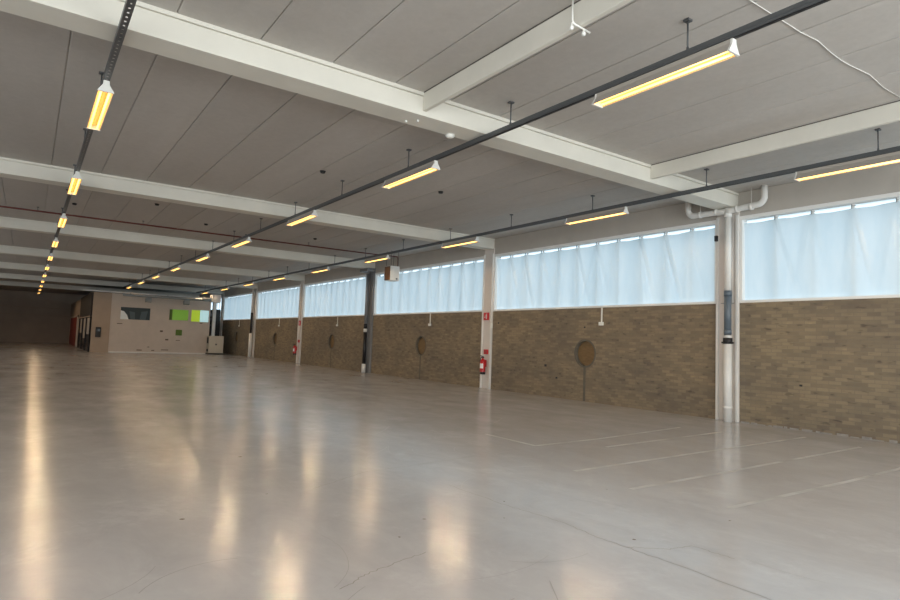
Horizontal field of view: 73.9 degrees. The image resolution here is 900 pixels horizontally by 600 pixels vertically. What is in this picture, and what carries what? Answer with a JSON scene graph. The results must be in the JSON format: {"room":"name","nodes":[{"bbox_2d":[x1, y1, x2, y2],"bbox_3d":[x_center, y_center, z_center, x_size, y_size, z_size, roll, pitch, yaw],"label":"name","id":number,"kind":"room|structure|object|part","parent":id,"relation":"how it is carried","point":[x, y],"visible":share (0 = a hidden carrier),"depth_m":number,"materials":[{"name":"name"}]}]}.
{"room":"empty warehouse","nodes":[
{"label":"empty warehouse","id":0,"kind":"room"},
{"bbox_2d":[0,290,85,342],"bbox_3d":[-44.343,1.846,64.339,26.220,5.420,0.300,5,-5,-35],"label":"wall","id":1,"kind":"structure","parent":0,"point":[15,327],"depth_m":64.09,"materials":[{"name":"paint"}]},
{"bbox_2d":[0,298,69,316],"bbox_3d":[-48.255,0.465,61.426,15.700,1.680,0.050,5,-5,-35],"label":"trim","id":2,"kind":"structure","parent":1,"relation":"attached to","point":[4,298],"depth_m":64.02,"materials":[{"name":"beige paint"}]},
{"bbox_2d":[68,297,93,348],"bbox_3d":[-33.697,2.092,54.450,0.200,4.300,28.100,5,-5,-35],"label":"wall","id":3,"kind":"structure","parent":0,"point":[75,307],"depth_m":58.54,"materials":[{"name":"paint"}]},
{"bbox_2d":[68,315,78,346],"bbox_3d":[-37.082,3.011,58.879,0.120,2.850,11.500,5,-5,-35],"label":"door","id":4,"kind":"structure","parent":3,"relation":"in","point":[74,320],"depth_m":57.85,"materials":[{"name":"red paint"}]},
{"bbox_2d":[89,292,210,352],"bbox_3d":[-22.361,1.840,45.114,8.030,4.300,0.230,5,-5,-35],"label":"wall","id":5,"kind":"structure","parent":0,"point":[131,335],"depth_m":44.73,"materials":[{"name":"paint"}]},
{"bbox_2d":[95,327,100,336],"bbox_3d":[-25.198,2.299,42.845,0.340,0.720,0.170,5,-5,-35],"label":"wall telephone","id":6,"kind":"object","parent":5,"relation":"attached to","point":[98,329],"visible":1,"depth_m":42.81,"materials":[{"name":"black"}]},
{"bbox_2d":[119,306,150,320],"bbox_3d":[-23.309,1.014,44.341,2.060,0.990,0.060,5,-5,-35],"label":"window","id":7,"kind":"structure","parent":5,"relation":"in","point":[126,313],"depth_m":44.34,"materials":[{"name":"paint"}]},
{"bbox_2d":[120,310,127,318],"bbox_3d":[-23.897,1.088,43.930,0.540,0.640,0.008,5,-5,-35],"label":"drape","id":8,"kind":"object","parent":7,"relation":"hanging from","point":[123,313],"depth_m":43.91,"materials":[{"name":"white fabric"}]},
{"bbox_3d":[-23.149,1.133,44.456,1.230,0.680,0.008,5,-5,-35],"label":"panel","id":9,"kind":"part","parent":7,"relation":"part of","materials":[{"name":"grey glass"}]},
{"bbox_2d":[82,289,211,298],"bbox_3d":[-22.480,-0.412,44.888,8.700,0.090,0.330,5,-5,-35],"label":"ledge","id":10,"kind":"object","parent":5,"relation":"on","point":[83,289],"visible":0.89,"depth_m":44.40,"materials":[{"name":"white paint"}]},
{"bbox_2d":[123,293,210,301],"bbox_3d":[-21.311,-0.226,45.294,6.100,0.280,0.200,5,-5,-35],"label":"pipe","id":11,"kind":"object","parent":10,"relation":"attached to","point":[124,294],"visible":1,"depth_m":45.14,"materials":[{"name":"grey"}]},
{"bbox_2d":[145,298,151,302],"bbox_3d":[-22.538,-0.002,44.712,0.400,0.378,0.419,5,-5,-35],"label":"floodlight","id":12,"kind":"object","parent":5,"relation":"attached to","point":[149,300],"visible":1,"depth_m":44.57,"materials":[{"name":"grey"}]},
{"bbox_2d":[108,351,204,353],"bbox_3d":[-21.905,3.986,45.222,6.840,0.070,0.020,5,-5,-35],"label":"trim","id":13,"kind":"structure","parent":5,"relation":"attached to","point":[108,351],"depth_m":45.03,"materials":[{"name":"white paint"}]},
{"bbox_2d":[168,309,188,320],"bbox_3d":[-20.870,1.153,46.057,1.450,0.910,0.060,5,-5,-35],"label":"window","id":14,"kind":"structure","parent":5,"relation":"in","point":[174,314],"depth_m":46.05,"materials":[{"name":"paint"}]},
{"bbox_3d":[-21.345,1.114,45.745,0.210,0.810,0.015,5,-5,-35],"label":"pane","id":15,"kind":"part","parent":14,"relation":"part of","materials":[{"name":"green"}]},
{"bbox_2d":[176,330,181,335],"bbox_3d":[-20.862,2.510,46.020,0.450,0.440,0.030,5,-5,-35],"label":"wall panel","id":16,"kind":"object","parent":5,"relation":"attached to","point":[178,332],"visible":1,"depth_m":46.03,"materials":[{"name":"green"}]},
{"bbox_2d":[183,300,189,304],"bbox_3d":[-20.375,0.184,46.231,0.400,0.378,0.419,5,-5,-35],"label":"floodlight","id":17,"kind":"object","parent":5,"relation":"attached to","point":[185,302],"visible":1,"depth_m":46.11,"materials":[{"name":"grey"}]},
{"bbox_2d":[190,309,209,322],"bbox_3d":[-19.617,1.266,46.937,1.380,1.000,0.060,5,-5,-35],"label":"window","id":18,"kind":"structure","parent":5,"relation":"in","point":[201,316],"depth_m":46.94,"materials":[{"name":"paint"}]},
{"bbox_3d":[-19.884,1.245,46.771,0.650,0.900,0.015,5,-5,-35],"label":"pane","id":19,"kind":"part","parent":18,"relation":"part of","materials":[{"name":"green"}]},
{"bbox_3d":[-19.361,1.290,47.138,0.630,0.900,0.015,5,-5,-35],"label":"pane","id":20,"kind":"part","parent":18,"relation":"part of","materials":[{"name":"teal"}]},
{"bbox_2d":[0,342,899,599],"bbox_3d":[-20.131,3.136,29.743,26.270,0.302,84.600,5,-5,-35],"label":"floor","id":21,"kind":"structure","parent":0,"point":[124,476],"depth_m":6.42,"materials":[{"name":"paint"}]},
{"bbox_2d":[77,292,93,351],"bbox_3d":[-29.081,1.774,47.618,0.120,4.300,11.000,5,-5,-35],"label":"screen","id":22,"kind":"object","parent":21,"relation":"on","point":[85,319],"visible":0.95,"depth_m":46.34,"materials":[{"name":"black"}]},
{"bbox_3d":[-30.120,2.676,48.987,0.120,2.620,0.100,5,-5,-35],"label":"post","id":23,"kind":"part","parent":22,"relation":"part of","materials":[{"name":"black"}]},
{"bbox_3d":[-28.045,2.543,46.049,0.120,2.620,0.100,5,-5,-35],"label":"post","id":24,"kind":"part","parent":22,"relation":"part of","materials":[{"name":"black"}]},
{"bbox_3d":[-29.092,2.648,47.571,0.050,2.550,11.000,5,-5,-35],"label":"pane","id":25,"kind":"part","parent":22,"relation":"part of","materials":[{"name":"black"}]},
{"bbox_3d":[-25.970,2.410,43.110,0.120,2.620,0.100,5,-5,-35],"label":"post","id":26,"kind":"part","parent":22,"relation":"part of","materials":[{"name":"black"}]},
{"bbox_2d":[205,336,223,354],"bbox_3d":[-18.534,3.555,47.120,1.260,1.440,0.640,5,-5,-35],"label":"cabinet","id":27,"kind":"object","parent":21,"relation":"on","point":[214,343],"visible":0.99,"depth_m":46.87,"materials":[{"name":"beige paint"}]},
{"bbox_3d":[-18.561,3.478,46.749,0.520,1.260,0.020,5,-5,-35],"label":"door","id":28,"kind":"part","parent":27,"relation":"part of","materials":[{"name":"beige paint"}]},
{"bbox_3d":[-18.120,3.516,47.059,0.520,1.260,0.020,5,-5,-35],"label":"door","id":29,"kind":"part","parent":27,"relation":"part of","materials":[{"name":"beige paint"}]},
{"bbox_2d":[209,309,220,335],"bbox_3d":[-20.875,2.715,52.512,0.500,3.710,2.880,5,-5,-35],"label":"rack","id":30,"kind":"object","parent":21,"relation":"on","point":[218,312],"visible":0.24,"depth_m":51.48,"materials":[{"name":"black metal"}]},
{"bbox_2d":[210,294,220,335],"bbox_3d":[-18.914,1.939,47.929,0.740,4.750,0.500,5,-5,-35],"label":"duct","id":31,"kind":"object","parent":21,"relation":"on","point":[215,299],"visible":0.86,"depth_m":47.81,"materials":[{"name":"white paint"}]},
{"bbox_2d":[219,294,223,335],"bbox_3d":[-19.545,2.017,51.541,0.380,5.060,0.550,5,-5,-35],"label":"column","id":32,"kind":"structure","parent":21,"relation":"on","point":[222,300],"depth_m":51.51,"materials":[{"name":"paint"}]},
{"bbox_2d":[248,289,253,356],"bbox_3d":[-14.613,1.677,44.017,0.240,5.030,0.240,5,-5,-35],"label":"pipe","id":33,"kind":"object","parent":21,"relation":"on","point":[252,303],"visible":0.88,"depth_m":43.92,"materials":[{"name":"white paint"}]},
{"bbox_2d":[251,288,257,356],"bbox_3d":[-14.290,1.679,44.098,0.380,5.060,0.550,5,-5,-35],"label":"column","id":34,"kind":"structure","parent":21,"relation":"on","point":[256,290],"depth_m":43.97,"materials":[{"name":"paint"}]},
{"bbox_2d":[296,280,308,363],"bbox_3d":[-9.036,1.341,36.656,0.380,5.060,0.550,5,-5,-35],"label":"column","id":35,"kind":"structure","parent":21,"relation":"on","point":[301,294],"depth_m":36.56,"materials":[{"name":"paint"}]},
{"bbox_2d":[293,344,296,354],"bbox_3d":[-9.484,3.012,36.573,0.246,0.675,0.222,2,-4,4],"label":"fire extinguisher","id":36,"kind":"object","parent":35,"relation":"attached to","point":[294,346],"visible":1,"depth_m":36.49,"materials":[{"name":"red metal"}]},
{"bbox_2d":[361,274,368,372],"bbox_3d":[-4.107,1.115,29.124,0.200,4.800,0.200,5,-5,-35],"label":"pipe","id":37,"kind":"object","parent":21,"relation":"on","point":[363,368],"visible":1,"depth_m":29.05,"materials":[{"name":"white paint"}]},
{"bbox_2d":[365,268,380,372],"bbox_3d":[-3.780,1.003,29.213,0.380,5.060,0.550,5,-5,-35],"label":"column","id":38,"kind":"structure","parent":21,"relation":"on","point":[371,274],"depth_m":29.07,"materials":[{"name":"grey paint"}]},
{"bbox_2d":[480,248,500,388],"bbox_3d":[1.474,0.665,21.771,0.380,5.060,0.550,5,-5,-35],"label":"column","id":39,"kind":"structure","parent":21,"relation":"on","point":[489,257],"depth_m":21.67,"materials":[{"name":"paint"}]},
{"bbox_2d":[480,355,486,373],"bbox_3d":[1.182,2.326,21.467,0.246,0.675,0.222,2,-4,4],"label":"fire extinguisher","id":40,"kind":"object","parent":39,"relation":"attached to","point":[482,361],"visible":1,"depth_m":21.38,"materials":[{"name":"red metal"}]},
{"bbox_2d":[484,313,488,319],"bbox_3d":[1.323,0.594,21.692,0.067,0.270,0.250,5,-5,-35],"label":"safety sign","id":41,"kind":"object","parent":39,"relation":"attached to","point":[486,315],"visible":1,"depth_m":21.64,"materials":[{"name":"red"}]},
{"bbox_2d":[685,185,767,421],"bbox_3d":[6.475,0.134,14.139,0.234,5.400,2.050,5,-5,-35],"label":"pipe","id":42,"kind":"object","parent":21,"relation":"on","point":[727,342],"visible":1,"depth_m":13.98,"materials":[{"name":"white paint"}]},
{"bbox_2d":[714,212,739,421],"bbox_3d":[6.700,0.326,14.317,0.440,5.060,0.565,5,-5,-35],"label":"column","id":43,"kind":"structure","parent":21,"relation":"on","point":[720,220],"depth_m":14.23,"materials":[{"name":"paint"}]},
{"bbox_2d":[0,0,899,294],"bbox_3d":[-19.927,-2.520,30.144,26.270,0.250,84.600,5,-5,-35],"label":"ceiling","id":44,"kind":"structure","parent":0,"point":[169,121],"depth_m":10.11,"materials":[{"name":"grey concrete"}]},
{"bbox_2d":[38,0,136,291],"bbox_3d":[-17.944,-2.242,26.938,0.207,0.614,75.501,5,-5,-35],"label":"lighting trunking","id":45,"kind":"object","parent":44,"relation":"hanging from","point":[109,68],"depth_m":8.77,"materials":[{"name":"grey metal"}]},
{"bbox_3d":[-18.419,-1.986,27.583,0.207,0.159,1.900,5,-5,-35],"label":"batten light","id":46,"kind":"part","parent":45,"relation":"part of","materials":[{"name":"yellow plastic"}]},
{"bbox_3d":[-15.105,-2.199,22.889,0.207,0.159,1.900,5,-5,-35],"label":"batten light","id":47,"kind":"part","parent":45,"relation":"part of","materials":[{"name":"yellow plastic"}]},
{"bbox_3d":[-11.791,-2.412,18.195,0.207,0.159,1.900,5,-5,-35],"label":"batten light","id":48,"kind":"part","parent":45,"relation":"part of","materials":[{"name":"yellow plastic"}]},
{"bbox_3d":[-8.476,-2.625,13.501,0.207,0.159,1.900,5,-5,-35],"label":"batten light","id":49,"kind":"part","parent":45,"relation":"part of","materials":[{"name":"yellow plastic"}]},
{"bbox_3d":[-5.162,-2.838,8.807,0.207,0.159,1.900,5,-5,-35],"label":"batten light","id":50,"kind":"part","parent":45,"relation":"part of","materials":[{"name":"yellow plastic"}]},
{"bbox_2d":[0,280,199,296],"bbox_3d":[-35.210,-1.236,51.797,25.720,0.370,0.500,5,-5,-35],"label":"ceiling beam","id":51,"kind":"structure","parent":44,"relation":"attached to","point":[7,283],"depth_m":53.02,"materials":[{"name":"paint"}]},
{"bbox_2d":[0,273,224,293],"bbox_3d":[-29.955,-1.574,44.354,25.720,0.370,0.500,5,-5,-35],"label":"ceiling beam","id":52,"kind":"structure","parent":44,"relation":"attached to","point":[2,275],"depth_m":46.23,"materials":[{"name":"paint"}]},
{"bbox_2d":[0,262,257,288],"bbox_3d":[-24.700,-1.912,36.911,25.720,0.370,0.500,5,-5,-35],"label":"ceiling beam","id":53,"kind":"structure","parent":44,"relation":"attached to","point":[5,265],"depth_m":38.79,"materials":[{"name":"paint"}]},
{"bbox_2d":[0,245,304,280],"bbox_3d":[-19.445,-2.249,29.469,25.720,0.370,0.500,5,-5,-35],"label":"ceiling beam","id":54,"kind":"structure","parent":44,"relation":"attached to","point":[4,249],"depth_m":31.31,"materials":[{"name":"paint"}]},
{"bbox_2d":[0,216,375,268],"bbox_3d":[-14.190,-2.587,22.026,25.720,0.370,0.500,5,-5,-35],"label":"ceiling beam","id":55,"kind":"structure","parent":44,"relation":"attached to","point":[10,223],"depth_m":23.80,"materials":[{"name":"paint"}]},
{"bbox_2d":[360,268,374,272],"bbox_3d":[-4.036,-1.441,29.144,0.380,0.165,0.840,5,-5,-35],"label":"bracket","id":56,"kind":"object","parent":55,"relation":"attached to","point":[364,270],"visible":1,"depth_m":28.88,"materials":[{"name":"grey paint"}]},
{"bbox_2d":[0,205,397,265],"bbox_3d":[-12.488,-2.330,18.979,24.842,1.172,0.550,5,-5,-35],"label":"pipe","id":57,"kind":"object","parent":44,"relation":"hanging from","point":[37,210],"visible":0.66,"depth_m":21.22,"materials":[{"name":"red"}]},
{"bbox_2d":[0,157,494,249],"bbox_3d":[-8.935,-2.925,14.584,25.720,0.370,0.500,5,-5,-35],"label":"ceiling beam","id":58,"kind":"structure","parent":44,"relation":"attached to","point":[9,168],"depth_m":16.05,"materials":[{"name":"paint"}]},
{"bbox_2d":[0,0,738,209],"bbox_3d":[-3.680,-3.263,7.141,25.720,0.370,0.500,5,-5,-35],"label":"ceiling beam","id":59,"kind":"structure","parent":44,"relation":"attached to","point":[152,29],"depth_m":8.30,"materials":[{"name":"paint"}]},
{"bbox_2d":[445,133,454,138],"bbox_3d":[-0.001,-2.717,9.947,0.160,0.055,0.160,5,-5,-35],"label":"smoke detector","id":60,"kind":"object","parent":59,"relation":"attached to","point":[448,135],"visible":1,"depth_m":9.90,"materials":[{"name":"white"}]},
{"bbox_2d":[384,253,399,281],"bbox_3d":[-2.463,-1.450,25.497,0.475,1.280,0.540,5,-5,-35],"label":"heater","id":61,"kind":"object","parent":44,"relation":"hanging from","point":[391,274],"visible":0.9,"depth_m":25.32,"materials":[{"name":"white paint"}]},
{"bbox_2d":[384,266,389,279],"bbox_3d":[-2.667,-1.136,25.363,0.035,0.580,0.460,5,-5,-35],"label":"grille","id":62,"kind":"object","parent":61,"relation":"attached to","point":[387,268],"depth_m":25.35,"materials":[{"name":"brown"}]},
{"bbox_3d":[-2.473,-1.119,25.500,0.440,0.620,0.500,5,-5,-35],"label":"casing","id":63,"kind":"part","parent":61,"relation":"part of","materials":[{"name":"white paint"}]},
{"bbox_2d":[123,0,829,287],"bbox_3d":[-8.706,-2.184,23.046,0.207,0.614,58.501,5,-5,-35],"label":"lighting trunking","id":64,"kind":"object","parent":44,"relation":"hanging from","point":[804,5],"depth_m":7.57,"materials":[{"name":"grey metal"}]},
{"bbox_3d":[-13.979,-1.619,30.487,0.207,0.159,1.900,5,-5,-35],"label":"batten light","id":65,"kind":"part","parent":64,"relation":"part of","materials":[{"name":"yellow plastic"}]},
{"bbox_3d":[-10.685,-1.830,25.822,0.207,0.159,1.900,5,-5,-35],"label":"batten light","id":66,"kind":"part","parent":64,"relation":"part of","materials":[{"name":"yellow plastic"}]},
{"bbox_3d":[-7.391,-2.042,21.156,0.207,0.159,1.900,5,-5,-35],"label":"batten light","id":67,"kind":"part","parent":64,"relation":"part of","materials":[{"name":"yellow plastic"}]},
{"bbox_3d":[-4.097,-2.254,16.491,0.207,0.159,1.900,5,-5,-35],"label":"batten light","id":68,"kind":"part","parent":64,"relation":"part of","materials":[{"name":"yellow plastic"}]},
{"bbox_3d":[-0.803,-2.466,11.825,0.207,0.159,1.900,5,-5,-35],"label":"batten light","id":69,"kind":"part","parent":64,"relation":"part of","materials":[{"name":"yellow plastic"}]},
{"bbox_3d":[2.491,-2.678,7.160,0.207,0.159,1.900,5,-5,-35],"label":"batten light","id":70,"kind":"part","parent":64,"relation":"part of","materials":[{"name":"yellow plastic"}]},
{"bbox_2d":[423,0,632,111],"bbox_3d":[2.101,-3.195,5.645,0.077,0.300,8.632,5,-5,-35],"label":"ceiling beam","id":71,"kind":"structure","parent":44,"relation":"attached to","point":[554,28],"depth_m":7.33,"materials":[{"name":"paint"}]},
{"bbox_2d":[196,128,899,292],"bbox_3d":[-4.314,-1.806,26.130,0.207,0.614,58.501,5,-5,-35],"label":"lighting trunking","id":72,"kind":"object","parent":44,"relation":"hanging from","point":[897,148],"depth_m":12.97,"materials":[{"name":"grey metal"}]},
{"bbox_3d":[-12.858,-1.030,38.204,0.207,0.159,1.900,5,-5,-35],"label":"batten light","id":73,"kind":"part","parent":72,"relation":"part of","materials":[{"name":"yellow plastic"}]},
{"bbox_3d":[-9.564,-1.242,33.538,0.207,0.159,1.900,5,-5,-35],"label":"batten light","id":74,"kind":"part","parent":72,"relation":"part of","materials":[{"name":"yellow plastic"}]},
{"bbox_3d":[-6.270,-1.454,28.873,0.207,0.159,1.900,5,-5,-35],"label":"batten light","id":75,"kind":"part","parent":72,"relation":"part of","materials":[{"name":"yellow plastic"}]},
{"bbox_3d":[-2.976,-1.666,24.207,0.207,0.159,1.900,5,-5,-35],"label":"batten light","id":76,"kind":"part","parent":72,"relation":"part of","materials":[{"name":"yellow plastic"}]},
{"bbox_3d":[0.318,-1.877,19.542,0.207,0.159,1.900,5,-5,-35],"label":"batten light","id":77,"kind":"part","parent":72,"relation":"part of","materials":[{"name":"yellow plastic"}]},
{"bbox_3d":[3.612,-2.089,14.877,0.207,0.159,1.900,5,-5,-35],"label":"batten light","id":78,"kind":"part","parent":72,"relation":"part of","materials":[{"name":"yellow plastic"}]},
{"bbox_3d":[6.906,-2.301,10.211,0.207,0.159,1.900,5,-5,-35],"label":"batten light","id":79,"kind":"part","parent":72,"relation":"part of","materials":[{"name":"yellow plastic"}]},
{"bbox_2d":[569,0,590,35],"bbox_3d":[1.424,-3.100,6.565,0.325,0.392,0.074,5,-5,-35],"label":"pipe","id":80,"kind":"object","parent":44,"relation":"attached to","point":[571,27],"visible":1,"depth_m":6.50,"materials":[{"name":"white"}]},
{"bbox_2d":[651,100,899,178],"bbox_3d":[6.648,-2.804,8.838,0.077,0.300,8.632,5,-5,-35],"label":"ceiling beam","id":81,"kind":"structure","parent":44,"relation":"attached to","point":[887,113],"depth_m":10.14,"materials":[{"name":"paint"}]},
{"bbox_2d":[749,0,898,96],"bbox_3d":[4.871,-3.091,7.545,4.171,0.010,0.060,5,-5,-34],"label":"cable","id":82,"kind":"object","parent":44,"relation":"attached to","point":[749,0],"visible":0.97,"depth_m":7.34,"materials":[{"name":"white plastic"}]},
{"bbox_2d":[200,163,899,443],"bbox_3d":[-9.469,1.195,37.359,0.302,5.420,84.000,5,-5,-35],"label":"wall","id":83,"kind":"structure","parent":0,"point":[827,366],"depth_m":15.86,"materials":[{"name":"brick"}]},
{"bbox_2d":[235,333,237,354],"bbox_3d":[-16.964,3.438,47.596,0.124,1.835,0.850,5,-5,-35],"label":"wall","id":84,"kind":"structure","parent":83,"relation":"attached to","point":[236,334],"depth_m":47.76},
{"bbox_2d":[223,292,251,320],"bbox_3d":[-16.888,0.581,47.898,0.220,2.060,8.567,5,-5,-35],"label":"window","id":85,"kind":"structure","parent":83,"relation":"in","point":[245,294],"depth_m":48.83,"materials":[{"name":"white"}]},
{"bbox_2d":[224,295,251,319],"bbox_3d":[-16.911,0.599,47.881,0.090,1.910,8.427,5,-5,-35],"label":"sheet","id":86,"kind":"object","parent":85,"relation":"attached to","point":[236,307],"visible":0.9,"depth_m":48.08,"materials":[{"name":"plastic"}]},
{"bbox_2d":[273,333,276,352],"bbox_3d":[-11.719,3.101,40.168,0.124,1.835,0.850,5,-5,-35],"label":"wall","id":87,"kind":"structure","parent":83,"relation":"attached to","point":[275,334],"depth_m":40.34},
{"bbox_2d":[256,285,299,318],"bbox_3d":[-11.633,0.243,40.455,0.220,2.060,8.567,5,-5,-35],"label":"window","id":88,"kind":"structure","parent":83,"relation":"in","point":[295,286],"depth_m":41.47,"materials":[{"name":"white"}]},
{"bbox_2d":[258,287,299,317],"bbox_3d":[-11.657,0.261,40.438,0.094,1.910,8.427,5,-5,-35],"label":"sheet","id":89,"kind":"object","parent":88,"relation":"attached to","point":[285,303],"visible":1,"depth_m":40.18,"materials":[{"name":"plastic"}]},
{"bbox_2d":[328,334,334,366],"bbox_3d":[-6.451,2.762,32.706,0.124,1.835,0.850,5,-5,-35],"label":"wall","id":90,"kind":"structure","parent":83,"relation":"attached to","point":[331,340],"depth_m":32.86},
{"bbox_2d":[302,275,365,317],"bbox_3d":[-6.378,-0.095,33.013,0.220,2.060,8.567,5,-5,-35],"label":"window","id":91,"kind":"structure","parent":83,"relation":"in","point":[360,276],"depth_m":33.68,"materials":[{"name":"white"}]},
{"bbox_2d":[305,277,365,316],"bbox_3d":[-6.400,-0.077,32.997,0.090,1.910,8.427,5,-5,-35],"label":"sheet","id":92,"kind":"object","parent":91,"relation":"attached to","point":[346,297],"visible":0.94,"depth_m":32.70,"materials":[{"name":"plastic"}]},
{"bbox_2d":[415,336,425,378],"bbox_3d":[-1.206,2.425,25.278,0.124,1.835,0.850,5,-5,-35],"label":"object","id":93,"kind":"structure","parent":83,"relation":"attached to","point":[421,344],"depth_m":25.37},
{"bbox_2d":[373,256,483,314],"bbox_3d":[-1.123,-0.433,25.570,0.220,2.060,8.567,5,-5,-35],"label":"window","id":94,"kind":"structure","parent":83,"relation":"in","point":[475,259],"depth_m":25.35,"materials":[{"name":"white"}]},
{"bbox_2d":[376,260,483,313],"bbox_3d":[-1.139,-0.414,25.558,0.087,1.910,8.427,5,-5,-35],"label":"sheet","id":95,"kind":"object","parent":94,"relation":"attached to","point":[459,287],"visible":0.97,"depth_m":24.83,"materials":[{"name":"plastic"}]},
{"bbox_2d":[574,339,595,400],"bbox_3d":[4.051,2.087,17.833,0.124,1.835,0.850,5,-5,-35],"label":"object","id":96,"kind":"structure","parent":83,"relation":"attached to","point":[586,353],"depth_m":17.89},
{"bbox_2d":[599,308,603,324],"bbox_3d":[4.393,0.479,17.375,0.060,0.520,0.150,5,-5,-35],"label":"switch","id":97,"kind":"object","parent":83,"relation":"attached to","point":[601,322],"visible":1,"depth_m":17.37,"materials":[{"name":"white"}]},
{"bbox_2d":[493,220,715,310],"bbox_3d":[4.131,-0.771,18.128,0.220,2.060,8.567,5,-5,-35],"label":"window","id":98,"kind":"structure","parent":83,"relation":"in","point":[708,223],"depth_m":17.38,"materials":[{"name":"white"}]},
{"bbox_2d":[497,226,714,308],"bbox_3d":[4.107,-0.753,18.110,0.109,1.910,8.427,5,-5,-35],"label":"sheet","id":99,"kind":"object","parent":98,"relation":"attached to","point":[676,268],"visible":1,"depth_m":17.19,"materials":[{"name":"plastic"}]},
{"bbox_2d":[739,192,899,302],"bbox_3d":[9.386,-1.109,10.685,0.220,2.060,8.567,5,-5,-35],"label":"window","id":100,"kind":"structure","parent":83,"relation":"in","point":[894,195],"depth_m":13.07,"materials":[{"name":"white"}]},
{"bbox_2d":[744,198,899,299],"bbox_3d":[9.360,-1.091,10.666,0.102,1.910,8.427,5,-5,-35],"label":"sheet","id":101,"kind":"object","parent":100,"relation":"attached to","point":[852,251],"visible":1,"depth_m":12.67,"materials":[{"name":"plastic"}]},
{"bbox_2d":[741,421,897,442],"bbox_3d":[9.469,2.630,9.951,0.010,0.049,9.526,5,-5,-35],"label":"baseboard","id":102,"kind":"structure","parent":83,"relation":"attached to","point":[839,434],"depth_m":12.38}
]}

